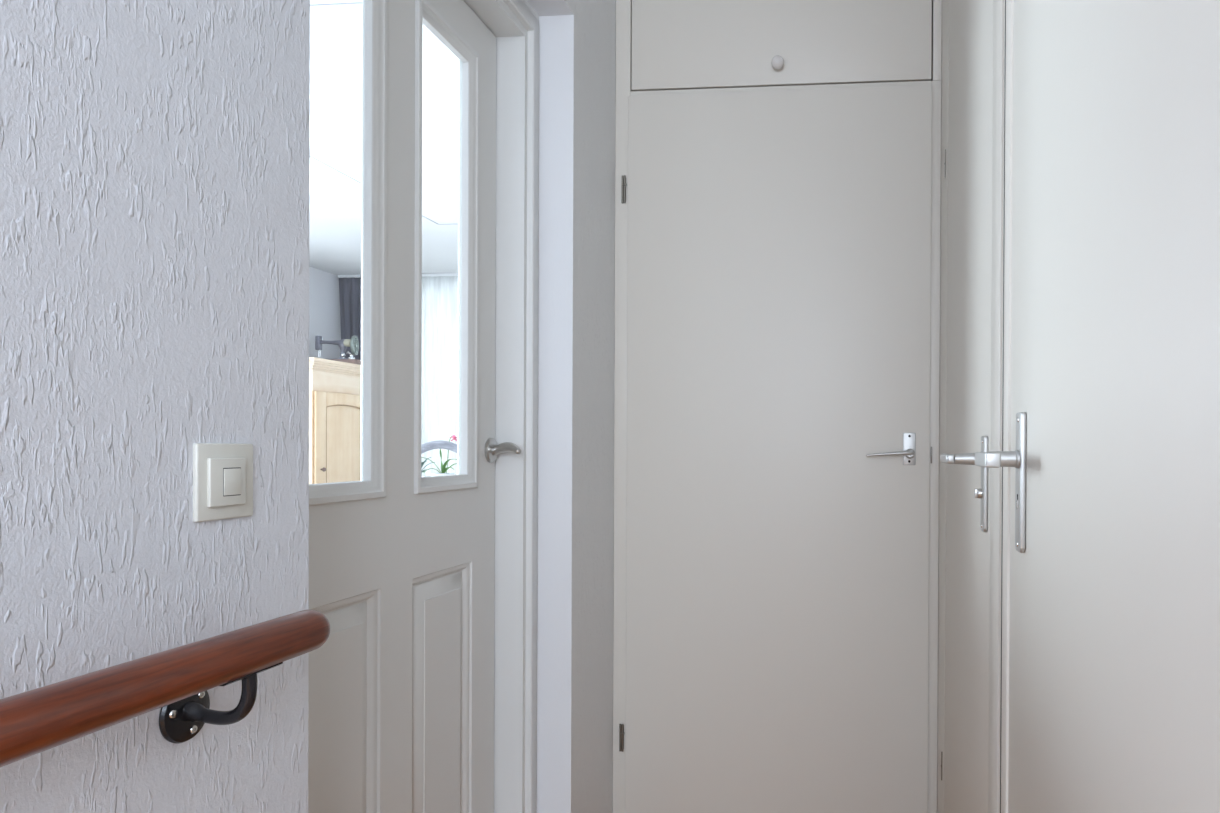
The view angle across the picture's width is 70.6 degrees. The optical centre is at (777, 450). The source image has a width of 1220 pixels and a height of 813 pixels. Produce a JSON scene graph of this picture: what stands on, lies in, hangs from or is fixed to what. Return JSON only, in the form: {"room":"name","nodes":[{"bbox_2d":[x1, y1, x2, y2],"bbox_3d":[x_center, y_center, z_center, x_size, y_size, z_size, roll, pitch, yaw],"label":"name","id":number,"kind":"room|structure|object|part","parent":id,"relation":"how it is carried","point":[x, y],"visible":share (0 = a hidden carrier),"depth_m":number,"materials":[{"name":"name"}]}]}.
{"room":"home hallway","nodes":[
{"label":"home hallway","id":0,"kind":"room"},
{"bbox_2d":[0,0,615,812],"bbox_3d":[-0.769,-0.240,0.246,0.220,2.600,5.346,0,0,5],"label":"wall","id":1,"kind":"structure","parent":0,"point":[155,154],"depth_m":0.86,"materials":[{"name":"white paint"}]},
{"bbox_2d":[0,610,329,766],"bbox_3d":[-0.604,0.238,0.331,0.099,0.120,1.242,0,0,5],"label":"handrail","id":2,"kind":"object","parent":1,"relation":"attached to","point":[176,681],"visible":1,"depth_m":0.72,"materials":[{"name":"brown wood"}]},
{"bbox_2d":[193,443,252,521],"bbox_3d":[-0.593,0.033,0.903,0.011,0.082,0.082,0,0,5],"label":"light switch","id":3,"kind":"object","parent":1,"relation":"attached to","point":[222,472],"visible":1,"depth_m":0.89,"materials":[{"name":"white plastic"}]},
{"bbox_2d":[310,2,447,224],"bbox_3d":[-2.392,-1.574,4.428,3.800,0.012,2.832,0,0,5],"label":"trim","id":4,"kind":"structure","parent":1,"relation":"attached to","point":[355,2],"depth_m":2.94,"materials":[{"name":"grey"}]},
{"bbox_2d":[308,0,520,812],"bbox_3d":[-0.674,0.045,1.537,0.125,2.002,0.830,0,0,5],"label":"door","id":5,"kind":"structure","parent":1,"relation":"in","point":[402,561],"depth_m":1.57,"materials":[{"name":"white paint"}]},
{"bbox_3d":[-0.735,0.539,1.365,0.036,0.590,0.252,0,0,5],"label":"raised panel","id":6,"kind":"part","parent":5,"relation":"part of","materials":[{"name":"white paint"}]},
{"bbox_3d":[-0.701,0.537,1.720,0.036,0.590,0.248,0,0,5],"label":"raised panel","id":7,"kind":"part","parent":5,"relation":"part of","materials":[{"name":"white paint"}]},
{"bbox_3d":[-0.613,-0.006,1.910,0.084,0.029,0.029,0,0,27],"label":"lever","id":8,"kind":"part","parent":5,"relation":"part of","materials":[{"name":"silver metal"}]},
{"bbox_2d":[464,0,538,812],"bbox_3d":[-0.689,0.007,1.543,0.146,2.092,0.963,0,0,5],"label":"trim","id":9,"kind":"structure","parent":1,"relation":"attached to","point":[514,24],"depth_m":1.96,"materials":[{"name":"white paint"}]},
{"bbox_2d":[309,266,340,358],"bbox_3d":[-4.454,-0.276,3.534,0.100,2.600,8.595,0,0,5],"label":"wall","id":10,"kind":"structure","parent":0,"point":[324,296],"depth_m":7.45,"materials":[{"name":"white paint"}]},
{"bbox_2d":[339,278,360,359],"bbox_3d":[-3.828,-0.303,7.626,0.340,2.538,0.067,0,0,5],"label":"curtain","id":11,"kind":"object","parent":10,"relation":"hanging from","point":[349,288],"visible":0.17,"depth_m":7.62,"materials":[{"name":"grey fabric"}]},
{"bbox_2d":[338,273,457,277],"bbox_3d":[-2.105,-1.573,7.443,3.780,0.022,0.035,0,0,5],"label":"trim","id":12,"kind":"structure","parent":10,"relation":"attached to","point":[435,274],"depth_m":7.52,"materials":[{"name":"white"}]},
{"bbox_2d":[421,276,457,475],"bbox_3d":[-2.013,-0.293,7.443,3.323,2.538,0.096,0,0,5],"label":"curtain","id":13,"kind":"object","parent":10,"relation":"hanging from","point":[439,380],"visible":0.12,"depth_m":7.53,"materials":[{"name":"white fabric"}]},
{"bbox_2d":[309,0,458,275],"bbox_3d":[-2.545,-1.615,3.346,3.920,0.100,8.595,0,0,5],"label":"ceiling","id":14,"kind":"structure","parent":0,"point":[335,123],"depth_m":4.30,"materials":[{"name":"white paint"}]},
{"bbox_2d":[937,0,948,812],"bbox_3d":[1.409,-0.233,0.972,2.181,2.600,3.486,0,0,5],"label":"door frame","id":15,"kind":"structure","parent":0,"point":[945,3],"depth_m":2.18,"materials":[{"name":"beige paint"}]},
{"bbox_2d":[619,85,931,812],"bbox_3d":[-0.014,0.029,2.289,0.859,2.025,0.037,0,0,5],"label":"door","id":16,"kind":"structure","parent":15,"relation":"in","point":[779,290],"depth_m":2.30,"materials":[{"name":"beige paint"}]},
{"bbox_3d":[0.301,0.006,2.250,0.129,0.017,0.019,0,0,5],"label":"lever","id":17,"kind":"part","parent":16,"relation":"part of","materials":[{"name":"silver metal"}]},
{"bbox_3d":[0.353,-0.005,2.260,0.034,0.087,0.004,0,0,5],"label":"handle plate","id":18,"kind":"part","parent":16,"relation":"part of","materials":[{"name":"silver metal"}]},
{"bbox_2d":[613,0,941,812],"bbox_3d":[-0.009,-0.247,2.323,0.898,2.599,0.035,0,0,5],"label":"trim","id":19,"kind":"structure","parent":15,"relation":"attached to","point":[623,7],"depth_m":2.34,"materials":[{"name":"beige paint"}]},
{"bbox_2d":[632,0,931,90],"bbox_3d":[0.019,-1.223,2.472,0.865,0.490,0.415,0,0,5],"label":"upper cabinet","id":20,"kind":"object","parent":15,"relation":"attached to","point":[677,44],"visible":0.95,"depth_m":2.30,"materials":[{"name":"beige paint"}]},
{"bbox_3d":[0.000,-1.055,2.283,0.034,0.034,0.035,0,0,5],"label":"knob","id":21,"kind":"part","parent":20,"relation":"part of","materials":[{"name":"white plastic"}]},
{"bbox_2d":[940,0,1005,812],"bbox_3d":[0.367,-0.124,1.707,0.107,2.340,0.877,0,0,5],"label":"door","id":22,"kind":"structure","parent":15,"relation":"in","point":[977,28],"depth_m":1.58,"materials":[{"name":"beige paint"}]},
{"bbox_3d":[0.323,0.013,1.486,0.062,0.026,0.121,0,0,5],"label":"lever","id":23,"kind":"part","parent":22,"relation":"part of","materials":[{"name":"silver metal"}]},
{"bbox_3d":[0.352,0.056,1.434,0.007,0.164,0.039,0,0,5],"label":"handle plate","id":24,"kind":"part","parent":22,"relation":"part of","materials":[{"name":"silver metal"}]},
{"bbox_2d":[975,0,1219,812],"bbox_3d":[0.289,-0.120,0.853,0.101,2.340,0.838,0,0,5],"label":"door","id":25,"kind":"structure","parent":15,"relation":"in","point":[1109,459],"depth_m":0.73,"materials":[{"name":"beige paint"}]},
{"bbox_3d":[0.287,0.011,1.079,0.056,0.025,0.102,0,0,5],"label":"lever","id":26,"kind":"part","parent":25,"relation":"part of","materials":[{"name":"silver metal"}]},
{"bbox_3d":[0.322,0.041,1.115,0.007,0.185,0.039,0,0,5],"label":"handle plate","id":27,"kind":"part","parent":25,"relation":"part of","materials":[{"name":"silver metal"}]},
{"bbox_3d":[-2.513,1.031,3.303,3.819,0.008,8.490,0,0,5],"label":"floor","id":28,"kind":"structure","parent":0,"visible":0},
{"bbox_2d":[309,357,360,483],"bbox_3d":[-3.783,0.133,6.936,0.555,1.715,0.914,0,0,5],"label":"wardrobe","id":29,"kind":"object","parent":28,"relation":"on","point":[334,386],"visible":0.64,"depth_m":6.76,"materials":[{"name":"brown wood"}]},
{"bbox_3d":[-3.788,-0.677,6.932,0.537,0.095,0.914,0,0,5],"label":"cornice","id":30,"kind":"part","parent":29,"relation":"part of","materials":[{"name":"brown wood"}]},
{"bbox_3d":[-3.556,0.217,6.915,0.022,1.372,0.804,0,0,5],"label":"door","id":31,"kind":"part","parent":29,"relation":"part of","materials":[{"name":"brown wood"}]},
{"bbox_2d":[315,335,360,364],"bbox_3d":[-3.726,-0.851,7.101,0.425,0.250,0.171,0,0,5],"label":"sewing machine","id":32,"kind":"object","parent":29,"relation":"on","point":[353,343],"visible":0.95,"depth_m":7.08,"materials":[{"name":"grey metal"}]},
{"bbox_3d":[-3.741,-0.857,7.103,0.266,0.173,0.064,0,0,5],"label":"arm","id":33,"kind":"part","parent":32,"relation":"part of","materials":[{"name":"grey metal"}]},
{"bbox_3d":[-3.566,0.191,6.894,0.004,1.160,0.516,0,0,5],"label":"door panel","id":34,"kind":"part","parent":29,"relation":"part of","materials":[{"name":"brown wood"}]},
{"bbox_2d":[421,440,457,476],"bbox_3d":[-1.555,0.491,4.426,0.553,1.089,0.488,0,0,5],"label":"carved chair","id":35,"kind":"object","parent":28,"relation":"on","point":[439,444],"visible":0.16,"depth_m":4.24,"materials":[{"name":"grey wood"}]},
{"bbox_3d":[-1.571,-0.008,4.234,0.553,0.089,0.059,0,0,5],"label":"crest rail","id":36,"kind":"part","parent":35,"relation":"part of","materials":[{"name":"grey wood"}]},
{"bbox_3d":[-1.909,0.650,5.308,1.300,0.755,0.960,0,0,5],"label":"dining table","id":37,"kind":"object","parent":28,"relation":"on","visible":0},
{"bbox_2d":[421,457,434,471],"bbox_3d":[-2.296,0.148,5.338,0.216,0.246,0.193,0,0,35],"label":"potted succulent","id":38,"kind":"object","parent":37,"relation":"on","point":[422,463],"visible":0.16,"depth_m":5.32,"materials":[{"name":"green plant"}]},
{"bbox_2d":[421,435,457,475],"bbox_3d":[-2.100,0.086,5.208,0.304,0.373,0.161,0,0,-19],"label":"potted orchid","id":39,"kind":"object","parent":37,"relation":"on","point":[444,468],"visible":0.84,"depth_m":5.20,"materials":[{"name":"green plant"}]},
{"bbox_3d":[-2.085,0.205,5.222,0.145,0.135,0.145,0,0,5],"label":"pot","id":40,"kind":"part","parent":39,"relation":"part of","materials":[{"name":"white ceramic"}]}
]}

